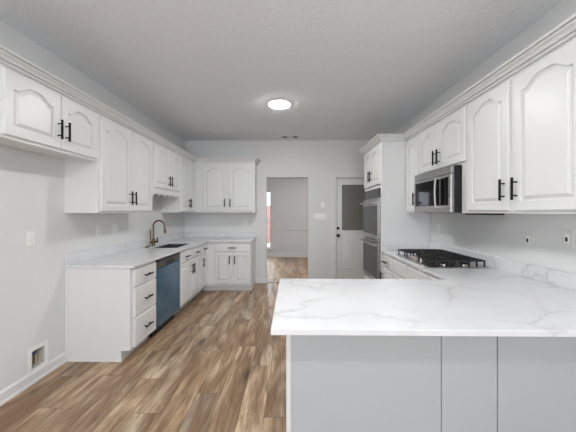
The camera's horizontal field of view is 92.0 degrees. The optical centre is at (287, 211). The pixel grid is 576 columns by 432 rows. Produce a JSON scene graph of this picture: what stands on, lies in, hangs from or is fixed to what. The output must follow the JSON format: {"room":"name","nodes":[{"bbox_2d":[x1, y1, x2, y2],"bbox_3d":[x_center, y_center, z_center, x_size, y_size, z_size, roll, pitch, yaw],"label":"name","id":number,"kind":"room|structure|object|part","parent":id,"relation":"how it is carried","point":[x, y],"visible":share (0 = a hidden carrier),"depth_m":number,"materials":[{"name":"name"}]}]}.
{"room":"kitchen","nodes":[
{"label":"kitchen","id":0,"kind":"room"},
{"bbox_2d":[0,19,183,390],"bbox_3d":[-2.197,-0.005,1.306,0.120,2.850,8.550,0,0,1],"label":"wall","id":1,"kind":"structure","parent":0,"point":[32,185],"depth_m":2.40,"materials":[{"name":"white paint"}]},
{"bbox_2d":[27,231,34,245],"bbox_3d":[-2.118,0.220,2.293,0.009,0.118,0.073,0,0,1],"label":"light switch","id":2,"kind":"object","parent":1,"relation":"attached to","point":[30,235],"visible":1,"depth_m":2.29,"materials":[{"name":"white plastic"}]},
{"bbox_2d":[0,352,66,405],"bbox_3d":[-2.146,1.373,-0.167,0.023,0.095,5.606,0,0,1],"label":"baseboard","id":3,"kind":"structure","parent":1,"relation":"attached to","point":[14,389],"depth_m":2.28,"materials":[{"name":"white paint"}]},
{"bbox_2d":[28,340,47,373],"bbox_3d":[-2.163,1.232,2.361,0.094,0.211,0.186,0,0,1],"label":"water supply box","id":4,"kind":"object","parent":1,"relation":"attached to","point":[35,354],"visible":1,"depth_m":2.39,"materials":[{"name":"grey plastic"}]},
{"bbox_2d":[0,63,97,161],"bbox_3d":[-1.937,-0.708,2.160,0.377,0.465,0.945,0,0,1],"label":"upper cabinet","id":5,"kind":"object","parent":1,"relation":"attached to","point":[34,117],"visible":1,"depth_m":2.06,"materials":[{"name":"white paint"}]},
{"bbox_3d":[-1.803,-0.708,1.978,0.020,0.421,0.436,0,0,1],"label":"door","id":6,"kind":"part","parent":5,"relation":"part of","materials":[{"name":"white paint"}]},
{"bbox_3d":[-1.769,-0.642,2.163,0.042,0.150,0.015,0,0,1],"label":"handle","id":7,"kind":"part","parent":5,"relation":"part of","materials":[{"name":"black metal"}]},
{"bbox_3d":[-1.768,-0.642,2.237,0.042,0.150,0.015,0,0,1],"label":"handle","id":8,"kind":"part","parent":5,"relation":"part of","materials":[{"name":"black metal"}]},
{"bbox_3d":[-1.797,-0.708,2.407,0.020,0.421,0.406,0,0,1],"label":"door","id":9,"kind":"part","parent":5,"relation":"part of","materials":[{"name":"white paint"}]},
{"bbox_2d":[96,225,100,235],"bbox_3d":[-2.107,0.207,3.090,0.009,0.118,0.073,0,0,1],"label":"wall outlet","id":10,"kind":"object","parent":1,"relation":"attached to","point":[98,227],"visible":1,"depth_m":3.09,"materials":[{"name":"white plastic"}]},
{"bbox_2d":[65,113,151,212],"bbox_3d":[-1.923,-0.465,3.146,0.377,0.950,1.023,0,0,1],"label":"upper cabinet","id":11,"kind":"object","parent":1,"relation":"attached to","point":[120,180],"visible":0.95,"depth_m":2.84,"materials":[{"name":"white paint"}]},
{"bbox_3d":[-1.790,-0.464,2.909,0.020,0.908,0.488,0,0,1],"label":"door","id":12,"kind":"part","parent":11,"relation":"part of","materials":[{"name":"white paint"}]},
{"bbox_3d":[-1.806,-0.465,3.144,0.020,0.950,1.023,0,0,1],"label":"frame","id":13,"kind":"part","parent":11,"relation":"part of","materials":[{"name":"white paint"}]},
{"bbox_3d":[-1.756,-0.155,3.120,0.042,0.150,0.015,0,0,1],"label":"handle","id":14,"kind":"part","parent":11,"relation":"part of","materials":[{"name":"black metal"}]},
{"bbox_3d":[-1.783,-0.464,3.399,0.020,0.908,0.473,0,0,1],"label":"door","id":15,"kind":"part","parent":11,"relation":"part of","materials":[{"name":"white paint"}]},
{"bbox_2d":[111,224,117,233],"bbox_3d":[-2.105,0.207,3.375,0.006,0.118,0.118,0,0,1],"label":"blank wall plate","id":16,"kind":"object","parent":1,"relation":"attached to","point":[114,227],"visible":1,"depth_m":3.37,"materials":[{"name":"white plastic"}]},
{"bbox_2d":[64,232,255,264],"bbox_3d":[-1.375,0.455,4.094,1.441,0.102,2.948,0,0,1],"label":"backsplash","id":17,"kind":"structure","parent":1,"relation":"attached to","point":[77,257],"depth_m":3.74,"materials":[{"name":"stone"}]},
{"bbox_2d":[152,141,180,198],"bbox_3d":[-1.909,-0.581,4.121,0.377,0.719,0.923,0,0,1],"label":"upper cabinet","id":18,"kind":"object","parent":1,"relation":"attached to","point":[166,164],"visible":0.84,"depth_m":4.01,"materials":[{"name":"white paint"}]},
{"bbox_3d":[-1.776,-0.625,3.905,0.020,0.586,0.439,0,0,1],"label":"door","id":19,"kind":"part","parent":18,"relation":"part of","materials":[{"name":"white paint"}]},
{"bbox_3d":[-1.770,-0.625,4.346,0.020,0.586,0.428,0,0,1],"label":"door","id":20,"kind":"part","parent":18,"relation":"part of","materials":[{"name":"white paint"}]},
{"bbox_2d":[161,155,194,212],"bbox_3d":[-1.898,-0.465,4.926,0.377,0.950,0.683,0,0,1],"label":"upper cabinet","id":21,"kind":"object","parent":1,"relation":"attached to","point":[186,203],"visible":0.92,"depth_m":4.71,"materials":[{"name":"white paint"}]},
{"bbox_3d":[-1.764,-0.464,4.759,0.020,0.908,0.317,0,0,1],"label":"door","id":22,"kind":"part","parent":21,"relation":"part of","materials":[{"name":"white paint"}]},
{"bbox_3d":[-1.781,-0.465,4.924,0.020,0.950,0.683,0,0,1],"label":"frame","id":23,"kind":"part","parent":21,"relation":"part of","materials":[{"name":"white paint"}]},
{"bbox_3d":[-1.759,-0.464,5.075,0.020,0.908,0.300,0,0,1],"label":"door","id":24,"kind":"part","parent":21,"relation":"part of","materials":[{"name":"white paint"}]},
{"bbox_2d":[0,257,307,431],"bbox_3d":[0.563,1.470,2.877,5.595,0.100,12.010,0,0,1],"label":"floor","id":25,"kind":"structure","parent":0,"point":[217,365],"depth_m":2.33,"materials":[{"name":"wood"}]},
{"bbox_2d":[65,261,155,361],"bbox_3d":[-1.772,0.976,2.880,0.683,0.888,0.494,0,0,1],"label":"base cabinet","id":26,"kind":"object","parent":25,"relation":"on","point":[110,313],"visible":0.95,"depth_m":2.64,"materials":[{"name":"white paint"}]},
{"bbox_3d":[-1.851,0.976,2.636,0.531,0.888,0.004,0,0,1],"label":"scribe moulding","id":27,"kind":"part","parent":26,"relation":"part of","materials":[{"name":"white paint"}]},
{"bbox_3d":[-1.806,0.976,2.640,0.621,0.888,0.005,0,0,1],"label":"panel","id":28,"kind":"part","parent":26,"relation":"part of","materials":[{"name":"white paint"}]},
{"bbox_3d":[-1.502,0.924,2.881,0.020,0.782,0.484,0,0,1],"label":"frame","id":29,"kind":"part","parent":26,"relation":"part of","materials":[{"name":"white paint"}]},
{"bbox_3d":[-1.482,1.167,2.894,0.020,0.275,0.423,0,0,1],"label":"drawer","id":30,"kind":"part","parent":26,"relation":"part of","materials":[{"name":"white paint"}]},
{"bbox_3d":[-1.482,0.878,2.894,0.020,0.280,0.423,0,0,1],"label":"drawer","id":31,"kind":"part","parent":26,"relation":"part of","materials":[{"name":"white paint"}]},
{"bbox_3d":[-1.482,0.643,2.894,0.020,0.170,0.423,0,0,1],"label":"drawer","id":32,"kind":"part","parent":26,"relation":"part of","materials":[{"name":"white paint"}]},
{"bbox_2d":[150,252,179,336],"bbox_3d":[-1.755,0.980,3.444,0.594,0.880,0.614,0,0,1],"label":"dishwasher","id":33,"kind":"object","parent":25,"relation":"on","point":[167,277],"visible":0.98,"depth_m":3.37,"materials":[{"name":"blue metal"}]},
{"bbox_3d":[-1.471,0.975,3.440,0.022,0.660,0.614,0,0,1],"label":"door","id":34,"kind":"part","parent":33,"relation":"part of","materials":[{"name":"blue metal"}]},
{"bbox_3d":[-1.459,0.610,3.449,0.002,0.050,0.240,0,0,1],"label":"pocket handle","id":35,"kind":"part","parent":33,"relation":"part of","materials":[{"name":"black plastic"}]},
{"bbox_2d":[174,245,200,314],"bbox_3d":[-1.753,0.977,4.202,0.683,0.886,0.882,0,0,1],"label":"base cabinet","id":36,"kind":"object","parent":25,"relation":"on","point":[190,259],"visible":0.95,"depth_m":4.15,"materials":[{"name":"white paint"}]},
{"bbox_3d":[-1.466,0.633,3.988,0.020,0.143,0.423,0,0,1],"label":"drawer","id":37,"kind":"part","parent":36,"relation":"part of","materials":[{"name":"white paint"}]},
{"bbox_3d":[-1.466,1.005,3.988,0.020,0.560,0.423,0,0,1],"label":"door","id":38,"kind":"part","parent":36,"relation":"part of","materials":[{"name":"white paint"}]},
{"bbox_3d":[-1.484,0.924,4.198,0.020,0.782,0.882,0,0,1],"label":"frame","id":39,"kind":"part","parent":36,"relation":"part of","materials":[{"name":"white paint"}]},
{"bbox_3d":[-1.460,0.633,4.413,0.020,0.143,0.411,0,0,1],"label":"drawer","id":40,"kind":"part","parent":36,"relation":"part of","materials":[{"name":"white paint"}]},
{"bbox_3d":[-1.460,1.005,4.413,0.020,0.560,0.411,0,0,1],"label":"door","id":41,"kind":"part","parent":36,"relation":"part of","materials":[{"name":"white paint"}]},
{"bbox_2d":[195,243,207,296],"bbox_3d":[-1.745,0.977,4.807,0.683,0.886,0.325,0,0,1],"label":"base cabinet","id":42,"kind":"object","parent":25,"relation":"on","point":[203,246],"visible":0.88,"depth_m":4.76,"materials":[{"name":"white paint"}]},
{"bbox_3d":[-1.455,1.005,4.789,0.020,0.560,0.273,0,0,1],"label":"door","id":43,"kind":"part","parent":42,"relation":"part of","materials":[{"name":"white paint"}]},
{"bbox_3d":[-1.455,0.633,4.789,0.020,0.143,0.273,0,0,1],"label":"drawer","id":44,"kind":"part","parent":42,"relation":"part of","materials":[{"name":"white paint"}]},
{"bbox_2d":[202,240,254,290],"bbox_3d":[-1.367,0.977,5.235,1.421,0.886,0.662,0,0,1],"label":"base cabinet","id":45,"kind":"object","parent":25,"relation":"on","point":[229,265],"visible":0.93,"depth_m":4.95,"materials":[{"name":"white paint"}]},
{"bbox_2d":[64,237,255,267],"bbox_3d":[-1.375,0.519,4.094,1.441,0.026,2.948,0,0,1],"label":"countertop","id":46,"kind":"structure","parent":45,"relation":"on","point":[133,258],"depth_m":3.31,"materials":[{"name":"stone"}]},
{"bbox_2d":[150,220,165,245],"bbox_3d":[-1.945,0.311,4.152,0.224,0.389,0.131,0,0,1],"label":"kitchen faucet","id":47,"kind":"object","parent":46,"relation":"on","point":[153,241],"visible":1,"depth_m":4.18,"materials":[{"name":"brown metal"}]},
{"bbox_3d":[-1.943,0.261,4.188,0.191,0.289,0.025,0,0,1],"label":"gooseneck spout","id":48,"kind":"part","parent":47,"relation":"part of","materials":[{"name":"brown metal"}]},
{"bbox_2d":[156,244,187,247],"bbox_3d":[-1.771,0.626,4.270,0.422,0.188,0.702,0,0,1],"label":"sink","id":49,"kind":"object","parent":46,"relation":"in","point":[167,245],"visible":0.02,"depth_m":4.62,"materials":[{"name":"silver metal"}]},
{"bbox_3d":[-1.155,1.000,4.953,0.303,0.550,0.020,0,0,1],"label":"door","id":50,"kind":"part","parent":45,"relation":"part of","materials":[{"name":"white paint"}]},
{"bbox_3d":[-0.991,0.635,4.950,0.630,0.140,0.020,0,0,1],"label":"drawer","id":51,"kind":"part","parent":45,"relation":"part of","materials":[{"name":"white paint"}]},
{"bbox_3d":[-0.826,1.000,4.948,0.300,0.550,0.020,0,0,1],"label":"door","id":52,"kind":"part","parent":45,"relation":"part of","materials":[{"name":"white paint"}]},
{"bbox_2d":[380,253,392,278],"bbox_3d":[1.537,0.977,3.495,0.680,0.886,0.358,0,0,1],"label":"base cabinet","id":53,"kind":"object","parent":25,"relation":"on","point":[387,261],"visible":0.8,"depth_m":3.46,"materials":[{"name":"white paint"}]},
{"bbox_3d":[1.249,0.631,3.496,0.020,0.147,0.317,0,0,1],"label":"drawer","id":54,"kind":"part","parent":53,"relation":"part of","materials":[{"name":"white paint"}]},
{"bbox_3d":[1.249,1.005,3.496,0.020,0.560,0.317,0,0,1],"label":"door","id":55,"kind":"part","parent":53,"relation":"part of","materials":[{"name":"white paint"}]},
{"bbox_2d":[364,141,429,278],"bbox_3d":[1.536,0.240,4.106,0.700,2.360,0.850,0,0,1],"label":"oven tower","id":56,"kind":"object","parent":25,"relation":"on","point":[385,163],"visible":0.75,"depth_m":3.68,"materials":[{"name":"white paint"}]},
{"bbox_3d":[1.240,-0.646,4.316,0.020,0.543,0.398,0,0,1],"label":"door","id":57,"kind":"part","parent":56,"relation":"part of","materials":[{"name":"white paint"}]},
{"bbox_2d":[360,188,380,278],"bbox_3d":[1.473,0.336,4.107,0.648,1.321,0.756,0,0,1],"label":"double oven","id":58,"kind":"object","parent":56,"relation":"in","point":[371,204],"visible":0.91,"depth_m":3.97,"materials":[{"name":"silver metal"}]},
{"bbox_3d":[1.238,-0.260,4.110,0.018,0.130,0.756,0,0,1],"label":"control panel","id":59,"kind":"part","parent":58,"relation":"part of","materials":[{"name":"black glass"}]},
{"bbox_3d":[1.258,0.188,4.110,0.020,2.255,0.850,0,0,1],"label":"frame","id":60,"kind":"part","parent":56,"relation":"part of","materials":[{"name":"white paint"}]},
{"bbox_3d":[1.235,-0.646,3.904,0.020,0.543,0.398,0,0,1],"label":"door","id":61,"kind":"part","parent":56,"relation":"part of","materials":[{"name":"white paint"}]},
{"bbox_2d":[392,258,429,278],"bbox_3d":[1.528,0.977,2.877,0.680,0.886,0.873,0,0,1],"label":"base cabinet","id":62,"kind":"object","parent":25,"relation":"on","point":[401,270],"visible":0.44,"depth_m":2.91,"materials":[{"name":"white paint"}]},
{"bbox_3d":[1.243,1.005,3.091,0.020,0.560,0.407,0,0,1],"label":"door","id":63,"kind":"part","parent":62,"relation":"part of","materials":[{"name":"white paint"}]},
{"bbox_3d":[1.243,0.631,3.091,0.020,0.147,0.407,0,0,1],"label":"drawer","id":64,"kind":"part","parent":62,"relation":"part of","materials":[{"name":"white paint"}]},
{"bbox_3d":[1.237,0.631,2.663,0.020,0.147,0.400,0,0,1],"label":"drawer","id":65,"kind":"part","parent":62,"relation":"part of","materials":[{"name":"white paint"}]},
{"bbox_2d":[286,335,575,431],"bbox_3d":[0.924,0.977,1.769,1.858,0.886,0.636,0,0,1],"label":"base cabinet","id":66,"kind":"object","parent":25,"relation":"on","point":[335,383],"visible":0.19,"depth_m":1.46,"materials":[{"name":"white paint"}]},
{"bbox_3d":[0.003,0.977,1.473,0.024,0.886,0.018,0,0,1],"label":"corner trim","id":67,"kind":"part","parent":66,"relation":"part of","materials":[{"name":"white paint"}]},
{"bbox_3d":[0.408,0.977,1.470,0.786,0.886,0.012,0,0,1],"label":"panel","id":68,"kind":"part","parent":66,"relation":"part of","materials":[{"name":"grey paint"}]},
{"bbox_2d":[271,250,575,336],"bbox_3d":[0.902,0.519,2.436,1.920,0.027,2.497,0,0,1],"label":"countertop","id":69,"kind":"structure","parent":66,"relation":"on","point":[464,301],"depth_m":1.47,"materials":[{"name":"stone"}]},
{"bbox_2d":[396,249,488,268],"bbox_3d":[1.530,0.468,2.879,0.538,0.076,0.778,0,0,1],"label":"gas cooktop","id":70,"kind":"object","parent":69,"relation":"in","point":[428,258],"visible":1,"depth_m":2.68,"materials":[{"name":"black metal"}]},
{"bbox_3d":[0.950,0.977,1.463,0.285,0.886,0.012,0,0,1],"label":"panel","id":71,"kind":"part","parent":66,"relation":"part of","materials":[{"name":"grey paint"}]},
{"bbox_3d":[1.474,0.977,1.455,0.749,0.886,0.012,0,0,1],"label":"panel","id":72,"kind":"part","parent":66,"relation":"part of","materials":[{"name":"grey paint"}]},
{"bbox_2d":[429,274,439,278],"bbox_3d":[1.520,0.977,2.261,0.680,0.886,0.355,0,0,1],"label":"base cabinet","id":73,"kind":"object","parent":25,"relation":"on","point":[430,276],"visible":0.07,"depth_m":2.37,"materials":[{"name":"white paint"}]},
{"bbox_2d":[0,0,562,140],"bbox_3d":[-0.145,-1.480,1.277,4.225,0.100,8.790,0,0,1],"label":"ceiling","id":74,"kind":"structure","parent":0,"point":[202,70],"depth_m":2.49,"materials":[{"name":"white paint"}]},
{"bbox_2d":[267,99,291,108],"bbox_3d":[-0.112,-1.416,3.662,0.316,0.028,0.316,0,0,1],"label":"recessed light","id":75,"kind":"object","parent":74,"relation":"in","point":[274,103],"visible":1,"depth_m":3.62,"materials":[{"name":"white"}]},
{"bbox_2d":[280,136,299,137],"bbox_3d":[0.039,-1.425,5.280,0.380,0.009,0.140,0,0,1],"label":"ceiling vent","id":76,"kind":"object","parent":74,"relation":"in","point":[280,136],"visible":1,"depth_m":5.27,"materials":[{"name":"grey metal"}]},
{"bbox_2d":[184,140,378,278],"bbox_3d":[-0.084,-0.005,5.612,4.225,2.850,0.120,0,0,1],"label":"wall","id":77,"kind":"structure","parent":0,"point":[314,160],"depth_m":5.55,"materials":[{"name":"white paint"}]},
{"bbox_2d":[195,162,256,212],"bbox_3d":[-1.195,-0.465,5.382,1.140,0.950,0.370,0,0,1],"label":"upper cabinet","id":78,"kind":"object","parent":77,"relation":"attached to","point":[220,187],"visible":0.99,"depth_m":5.24,"materials":[{"name":"white paint"}]},
{"bbox_2d":[0,44,260,164],"bbox_3d":[-1.325,-0.977,3.583,1.218,0.074,4.084,0,0,6],"label":"trim","id":79,"kind":"structure","parent":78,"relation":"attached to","point":[8,58],"depth_m":2.41,"materials":[{"name":"white paint"}]},
{"bbox_3d":[-1.386,-0.460,5.252,0.462,0.870,0.020,0,0,1],"label":"door","id":80,"kind":"part","parent":78,"relation":"part of","materials":[{"name":"white paint"}]},
{"bbox_3d":[-0.892,-0.460,5.245,0.450,0.870,0.020,0,0,1],"label":"door","id":81,"kind":"part","parent":78,"relation":"part of","materials":[{"name":"white paint"}]},
{"bbox_2d":[255,278,266,282],"bbox_3d":[-0.540,1.373,5.547,0.221,0.095,0.023,0,0,1],"label":"baseboard","id":82,"kind":"structure","parent":77,"relation":"attached to","point":[257,280],"depth_m":5.54,"materials":[{"name":"white paint"}]},
{"bbox_2d":[313,213,325,218],"bbox_3d":[0.627,0.080,5.537,0.238,0.100,0.009,0,0,1],"label":"light switch","id":83,"kind":"object","parent":77,"relation":"attached to","point":[315,215],"visible":1,"depth_m":5.53,"materials":[{"name":"white plastic"}]},
{"bbox_2d":[332,174,364,278],"bbox_3d":[1.365,0.330,5.571,0.975,2.180,0.159,0,0,1],"label":"door","id":84,"kind":"structure","parent":77,"relation":"in","point":[347,193],"depth_m":5.56,"materials":[{"name":"white paint"}]},
{"bbox_3d":[1.173,0.850,5.559,0.240,0.560,0.010,0,0,1],"label":"panel","id":85,"kind":"part","parent":84,"relation":"part of","materials":[{"name":"white paint"}]},
{"bbox_3d":[1.365,-0.090,5.554,0.619,0.954,0.014,0,0,1],"label":"glass frame","id":86,"kind":"part","parent":84,"relation":"part of","materials":[{"name":"white paint"}]},
{"bbox_3d":[1.365,-0.090,5.575,0.575,0.910,0.008,0,0,1],"label":"pane","id":87,"kind":"part","parent":84,"relation":"part of","materials":[{"name":"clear glass"}]},
{"bbox_3d":[1.558,0.850,5.553,0.240,0.560,0.010,0,0,1],"label":"panel","id":88,"kind":"part","parent":84,"relation":"part of","materials":[{"name":"white paint"}]},
{"bbox_2d":[267,178,307,252],"bbox_3d":[0.646,-0.005,8.822,5.595,2.850,0.120,0,0,1],"label":"wall","id":89,"kind":"structure","parent":0,"point":[289,196],"depth_m":8.77,"materials":[{"name":"white paint"}]},
{"bbox_2d":[267,191,273,248],"bbox_3d":[-0.947,0.255,8.802,0.980,1.830,0.135,0,0,1],"label":"window","id":90,"kind":"structure","parent":89,"relation":"in","point":[268,192],"depth_m":8.84,"materials":[{"name":"white glass"}]},
{"bbox_3d":[-0.954,0.240,8.846,0.775,1.730,0.004,0,0,1],"label":"pane","id":91,"kind":"part","parent":90,"relation":"part of","materials":[{"name":"clear glass"}]},
{"bbox_3d":[-0.954,0.240,8.844,0.845,1.800,0.050,0,0,1],"label":"frame","id":92,"kind":"part","parent":90,"relation":"part of","materials":[{"name":"white plastic"}]},
{"bbox_2d":[267,253,307,256],"bbox_3d":[0.645,1.360,8.750,5.355,0.120,0.023,0,0,1],"label":"baseboard","id":93,"kind":"structure","parent":89,"relation":"attached to","point":[268,254],"depth_m":8.76,"materials":[{"name":"white paint"}]},
{"bbox_2d":[273,228,307,229],"bbox_3d":[1.432,0.543,8.736,3.780,0.063,0.030,0,0,1],"label":"trim","id":94,"kind":"structure","parent":89,"relation":"attached to","point":[273,228],"depth_m":8.75,"materials":[{"name":"white paint"}]},
{"bbox_2d":[392,0,575,273],"bbox_3d":[1.908,-0.005,1.248,0.120,2.850,8.550,0,0,1],"label":"wall","id":95,"kind":"structure","parent":0,"point":[501,236],"depth_m":2.33,"materials":[{"name":"white paint"}]},
{"bbox_2d":[406,134,418,212],"bbox_3d":[1.693,-0.465,3.493,0.372,0.950,0.358,0,0,1],"label":"upper cabinet","id":96,"kind":"object","parent":95,"relation":"attached to","point":[412,145],"visible":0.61,"depth_m":3.49,"materials":[{"name":"white paint"}]},
{"bbox_2d":[437,224,439,233],"bbox_3d":[1.874,0.213,3.464,0.009,0.118,0.073,0,0,1],"label":"wall outlet","id":97,"kind":"object","parent":95,"relation":"attached to","point":[438,225],"visible":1,"depth_m":3.46,"materials":[{"name":"white plastic"}]},
{"bbox_2d":[419,104,467,212],"bbox_3d":[1.684,-0.465,2.855,0.372,0.950,0.913,0,0,1],"label":"upper cabinet","id":98,"kind":"object","parent":95,"relation":"attached to","point":[444,143],"visible":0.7,"depth_m":2.66,"materials":[{"name":"white paint"}]},
{"bbox_3d":[1.553,-0.681,3.077,0.020,0.473,0.428,0,0,1],"label":"door","id":99,"kind":"part","parent":98,"relation":"part of","materials":[{"name":"white paint"}]},
{"bbox_3d":[1.519,-0.560,2.822,0.042,0.150,0.015,0,0,1],"label":"handle","id":100,"kind":"part","parent":98,"relation":"part of","materials":[{"name":"black metal"}]},
{"bbox_2d":[414,165,461,212],"bbox_3d":[1.635,-0.207,2.865,0.460,0.432,0.745,0,0,1],"label":"microwave","id":101,"kind":"object","parent":98,"relation":"attached to","point":[439,190],"visible":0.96,"depth_m":2.67,"materials":[{"name":"silver metal"}]},
{"bbox_3d":[1.466,-0.192,2.945,0.002,0.257,0.520,0,0,1],"label":"door glass","id":102,"kind":"part","parent":101,"relation":"part of","materials":[{"name":"black glass"}]},
{"bbox_3d":[1.482,-0.171,2.867,0.032,0.352,0.745,0,0,1],"label":"door","id":103,"kind":"part","parent":101,"relation":"part of","materials":[{"name":"silver metal"}]},
{"bbox_3d":[1.484,-0.387,2.867,0.028,0.073,0.745,0,0,1],"label":"vent panel","id":104,"kind":"part","parent":101,"relation":"part of","materials":[{"name":"silver metal"}]},
{"bbox_3d":[1.433,-0.185,2.677,0.061,0.292,0.020,0,0,1],"label":"handle","id":105,"kind":"part","parent":101,"relation":"part of","materials":[{"name":"silver metal"}]},
{"bbox_3d":[1.461,-0.192,2.604,0.002,0.257,0.128,0,0,1],"label":"control panel","id":106,"kind":"part","parent":101,"relation":"part of","materials":[{"name":"black glass"}]},
{"bbox_3d":[1.570,-0.682,2.857,0.020,0.515,0.913,0,0,1],"label":"frame","id":107,"kind":"part","parent":98,"relation":"part of","materials":[{"name":"white paint"}]},
{"bbox_3d":[1.547,-0.681,2.637,0.020,0.473,0.436,0,0,1],"label":"door","id":108,"kind":"part","parent":98,"relation":"part of","materials":[{"name":"white paint"}]},
{"bbox_2d":[359,13,575,154],"bbox_3d":[1.512,-0.977,2.986,0.715,0.074,3.244,0,0,1],"label":"trim","id":109,"kind":"structure","parent":95,"relation":"attached to","point":[565,31],"depth_m":1.99,"materials":[{"name":"white paint"}]},
{"bbox_2d":[383,242,575,290],"bbox_3d":[1.548,0.452,2.427,0.628,0.108,2.497,0,0,1],"label":"backsplash","id":110,"kind":"structure","parent":95,"relation":"attached to","point":[563,279],"depth_m":2.29,"materials":[{"name":"stone"}]},
{"bbox_2d":[468,37,575,213],"bbox_3d":[1.670,-0.465,1.879,0.372,0.950,1.035,0,0,1],"label":"upper cabinet","id":111,"kind":"object","parent":95,"relation":"attached to","point":[522,130],"visible":0.98,"depth_m":1.76,"materials":[{"name":"white paint"}]},
{"bbox_2d":[465,213,504,214],"bbox_3d":[1.633,0.007,2.322,0.090,0.038,0.350,0,0,1],"label":"light","id":112,"kind":"object","parent":111,"relation":"attached to","point":[465,213],"visible":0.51,"depth_m":2.24,"materials":[{"name":"black plastic"}]},
{"bbox_3d":[1.540,-0.464,2.154,0.020,0.908,0.450,0,0,1],"label":"door","id":113,"kind":"part","parent":111,"relation":"part of","materials":[{"name":"white paint"}]},
{"bbox_3d":[1.507,-0.155,1.962,0.042,0.150,0.015,0,0,1],"label":"handle","id":114,"kind":"part","parent":111,"relation":"part of","materials":[{"name":"black metal"}]},
{"bbox_3d":[1.505,-0.155,1.854,0.042,0.150,0.015,0,0,1],"label":"handle","id":115,"kind":"part","parent":111,"relation":"part of","materials":[{"name":"black metal"}]},
{"bbox_3d":[1.533,-0.464,1.653,0.020,0.908,0.468,0,0,1],"label":"door","id":116,"kind":"part","parent":111,"relation":"part of","materials":[{"name":"white paint"}]},
{"bbox_2d":[523,231,533,248],"bbox_3d":[1.855,0.215,2.147,0.010,0.125,0.088,0,0,1],"label":"wall outlet","id":117,"kind":"object","parent":95,"relation":"attached to","point":[528,237],"visible":1,"depth_m":2.14,"materials":[{"name":"white plastic"}]},
{"bbox_2d":[561,230,573,248],"bbox_3d":[1.851,0.178,1.842,0.010,0.118,0.082,0,0,1],"label":"wall outlet","id":118,"kind":"object","parent":95,"relation":"attached to","point":[567,236],"visible":1,"depth_m":1.84,"materials":[{"name":"white plastic"}]}
]}

